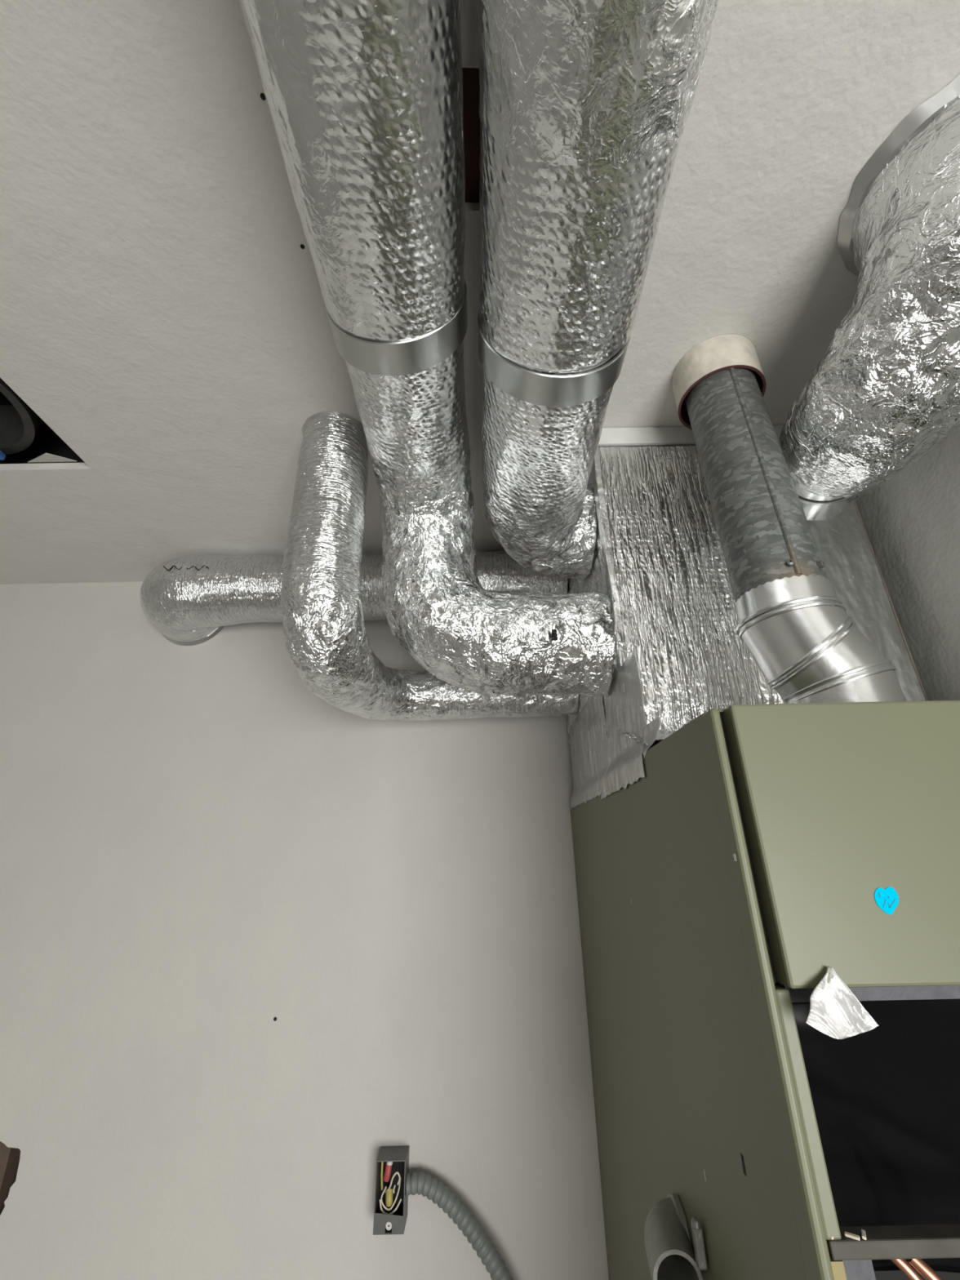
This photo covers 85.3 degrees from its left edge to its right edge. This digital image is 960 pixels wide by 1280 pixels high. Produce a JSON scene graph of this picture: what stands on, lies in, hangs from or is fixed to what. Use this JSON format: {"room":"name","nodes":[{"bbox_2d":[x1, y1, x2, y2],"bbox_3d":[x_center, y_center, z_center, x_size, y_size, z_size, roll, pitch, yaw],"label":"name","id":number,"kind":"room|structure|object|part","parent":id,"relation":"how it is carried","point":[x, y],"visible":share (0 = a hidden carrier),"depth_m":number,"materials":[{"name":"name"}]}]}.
{"room":"utility room","nodes":[
{"label":"utility room","id":0,"kind":"room"},
{"bbox_2d":[0,582,608,1279],"bbox_3d":[-0.397,0.972,0.828,2.075,2.400,0.080,-1,-23,0],"label":"wall","id":1,"kind":"structure","parent":0,"point":[200,848],"depth_m":0.94,"materials":[{"name":"paint"}]},
{"bbox_2d":[373,1145,409,1235],"bbox_3d":[-0.137,0.852,0.810,0.046,0.084,0.044,-1,-23,0],"label":"junction box","id":2,"kind":"object","parent":1,"relation":"attached to","point":[391,1199],"visible":1,"depth_m":0.81,"materials":[{"name":"grey metal"}]},
{"bbox_3d":[-0.136,0.870,0.779,0.042,0.022,0.001,-1,-23,0],"label":"plate","id":3,"kind":"part","parent":2,"relation":"part of","materials":[{"name":"grey metal"}]},
{"bbox_2d":[406,1172,513,1279],"bbox_3d":[0.033,1.064,0.652,0.315,0.555,0.093,-18,-28,34],"label":"flexible electrical conduit","id":4,"kind":"object","parent":2,"relation":"attached to","point":[420,1183],"visible":1,"depth_m":0.78,"materials":[{"name":"metal"}]},
{"bbox_2d":[0,0,959,584],"bbox_3d":[0.260,-0.816,0.002,3.450,0.224,2.870,-1,-23,0],"label":"ceiling","id":5,"kind":"structure","parent":0,"point":[164,322],"depth_m":0.59,"materials":[{"name":"paint"}]},
{"bbox_2d":[0,450,6,460],"bbox_3d":[-0.835,-0.318,0.897,0.028,0.012,0.016,-1,-23,0],"label":"scrap","id":6,"kind":"object","parent":5,"relation":"on","point":[2,456],"visible":1,"depth_m":0.90,"materials":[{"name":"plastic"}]},
{"bbox_2d":[0,377,41,454],"bbox_3d":[-0.846,-0.421,0.818,0.256,0.100,0.256,-1,-23,0],"label":"boot","id":7,"kind":"object","parent":5,"relation":"attached to","point":[20,424],"visible":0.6,"depth_m":0.90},
{"bbox_2d":[27,453,76,462],"bbox_3d":[-0.741,-0.313,0.894,0.085,0.002,0.020,-1,-23,0],"label":"flake","id":8,"kind":"object","parent":5,"relation":"attached to","point":[46,457],"visible":1,"depth_m":0.90,"materials":[{"name":"beige paint"}]},
{"bbox_2d":[260,93,266,100],"bbox_3d":[-0.195,-0.487,0.468,0.005,0.001,0.005,-1,-23,0],"label":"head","id":9,"kind":"object","parent":5,"relation":"attached to","point":[262,95],"visible":0.97,"depth_m":0.47},
{"bbox_2d":[139,550,567,645],"bbox_3d":[-0.288,-0.106,1.145,0.934,0.169,0.176,-1,-23,0],"label":"duct","id":10,"kind":"object","parent":5,"relation":"attached to","point":[189,600],"visible":0.37,"depth_m":1.07,"materials":[{"name":"silver metal"}]},
{"bbox_2d":[239,0,614,697],"bbox_3d":[0.003,-0.574,-0.268,0.343,0.421,2.519,-1,-23,0],"label":"duct","id":11,"kind":"object","parent":5,"relation":"attached to","point":[364,98],"visible":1,"depth_m":0.49,"materials":[{"name":"silver metal"}]},
{"bbox_2d":[280,411,578,720],"bbox_3d":[-0.101,-0.056,0.965,0.622,0.437,0.307,20,-31,-41],"label":"duct","id":12,"kind":"object","parent":5,"relation":"hanging from","point":[326,641],"visible":0.88,"depth_m":0.71,"materials":[{"name":"silver metal"}]},
{"bbox_2d":[476,0,719,579],"bbox_3d":[0.076,-0.660,-0.214,0.179,0.188,2.553,-1,-23,0],"label":"duct","id":13,"kind":"object","parent":5,"relation":"hanging from","point":[584,105],"visible":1,"depth_m":0.41,"materials":[{"name":"silver metal"}]},
{"bbox_2d":[671,333,766,429],"bbox_3d":[0.331,-0.356,0.729,0.112,0.058,0.112,-1,-23,0],"label":"collar","id":14,"kind":"object","parent":5,"relation":"attached to","point":[713,355],"visible":0.66,"depth_m":0.69,"materials":[{"name":"beige metal"}]},
{"bbox_2d":[778,74,959,520],"bbox_3d":[0.480,-0.315,0.605,0.222,0.256,0.451,-1,-23,0],"label":"duct","id":15,"kind":"object","parent":5,"relation":"attached to","point":[883,394],"visible":0.98,"depth_m":0.51,"materials":[{"name":"silver metal"}]},
{"bbox_2d":[598,424,783,446],"bbox_3d":[0.368,-0.327,0.832,0.378,0.032,0.007,-1,-23,0],"label":"trim","id":16,"kind":"structure","parent":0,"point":[641,436],"depth_m":0.83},
{"bbox_2d":[855,426,959,700],"bbox_3d":[0.625,0.727,0.297,0.014,2.400,1.080,-1,-23,0],"label":"wall","id":17,"kind":"structure","parent":0,"point":[911,521],"depth_m":0.70,"materials":[{"name":"paint"}]},
{"bbox_2d":[854,501,928,700],"bbox_3d":[0.565,-0.072,0.742,0.005,0.471,0.027,-1,-23,0],"label":"trim","id":18,"kind":"structure","parent":17,"relation":"attached to","point":[896,617],"depth_m":0.71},
{"bbox_3d":[0.307,1.502,-0.990,3.450,0.020,2.850,-1,-23,0],"label":"floor","id":19,"kind":"structure","parent":0,"visible":0},
{"bbox_2d":[569,700,959,1279],"bbox_3d":[0.404,1.045,0.360,0.418,1.870,0.712,-1,-23,0],"label":"furnace","id":20,"kind":"object","parent":19,"relation":"on","point":[717,889],"visible":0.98,"depth_m":0.37,"materials":[{"name":"green metal"}]},
{"bbox_2d":[644,1193,707,1279],"bbox_3d":[0.166,0.530,0.463,0.045,0.063,0.091,-1,-23,0],"label":"pipe","id":21,"kind":"object","parent":20,"relation":"attached to","point":[670,1255],"visible":1,"depth_m":0.45,"materials":[{"name":"grey plastic"}]},
{"bbox_2d":[567,444,926,809],"bbox_3d":[0.367,-0.019,0.884,0.392,0.557,0.576,-1,-23,0],"label":"plenum","id":22,"kind":"object","parent":20,"relation":"on","point":[679,655],"visible":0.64,"depth_m":0.73,"materials":[{"name":"silver metal"}]},
{"bbox_3d":[0.513,-0.090,0.731,0.099,0.487,0.003,-1,-23,0],"label":"tape panel","id":23,"kind":"part","parent":22,"relation":"part of","materials":[{"name":"silver metal"}]},
{"bbox_3d":[0.198,0.916,0.046,0.008,1.869,0.022,-1,-23,0],"label":"corner post","id":24,"kind":"part","parent":20,"relation":"part of","materials":[{"name":"green metal"}]},
{"bbox_2d":[684,367,906,703],"bbox_3d":[0.333,-0.147,0.615,0.129,0.526,0.132,-1,-23,0],"label":"flue pipe","id":25,"kind":"object","parent":20,"relation":"on","point":[793,622],"visible":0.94,"depth_m":0.54,"materials":[{"name":"grey metal"}]},
{"bbox_3d":[0.194,0.281,0.321,0.009,0.117,0.027,-1,-23,0],"label":"post","id":26,"kind":"part","parent":20,"relation":"part of","materials":[{"name":"green metal"}]},
{"bbox_3d":[0.382,0.133,0.370,0.380,0.184,0.020,-1,-23,0],"label":"door","id":27,"kind":"part","parent":20,"relation":"part of","materials":[{"name":"green metal"}]},
{"bbox_2d":[805,966,879,1039],"bbox_3d":[0.212,0.220,0.317,0.042,0.034,0.020,-1,-23,0],"label":"scrap","id":28,"kind":"object","parent":20,"relation":"attached to","point":[835,1011],"visible":1,"depth_m":0.31,"materials":[{"name":"white"}]},
{"bbox_3d":[0.216,0.391,0.298,0.028,0.065,0.005,-1,-23,0],"label":"grey plate","id":29,"kind":"part","parent":20,"relation":"part of","materials":[{"name":"grey metal"}]},
{"bbox_3d":[0.388,0.318,0.343,0.377,0.157,0.053,-1,-23,0],"label":"black panel","id":30,"kind":"part","parent":20,"relation":"part of","materials":[{"name":"black metal"}]},
{"bbox_2d":[874,886,898,915],"bbox_3d":[0.268,0.172,0.343,0.016,0.016,0.001,-1,-23,0],"label":"sticker","id":31,"kind":"object","parent":20,"relation":"attached to","point":[887,900],"visible":1,"depth_m":0.34,"materials":[{"name":"blue paper"}]}
]}

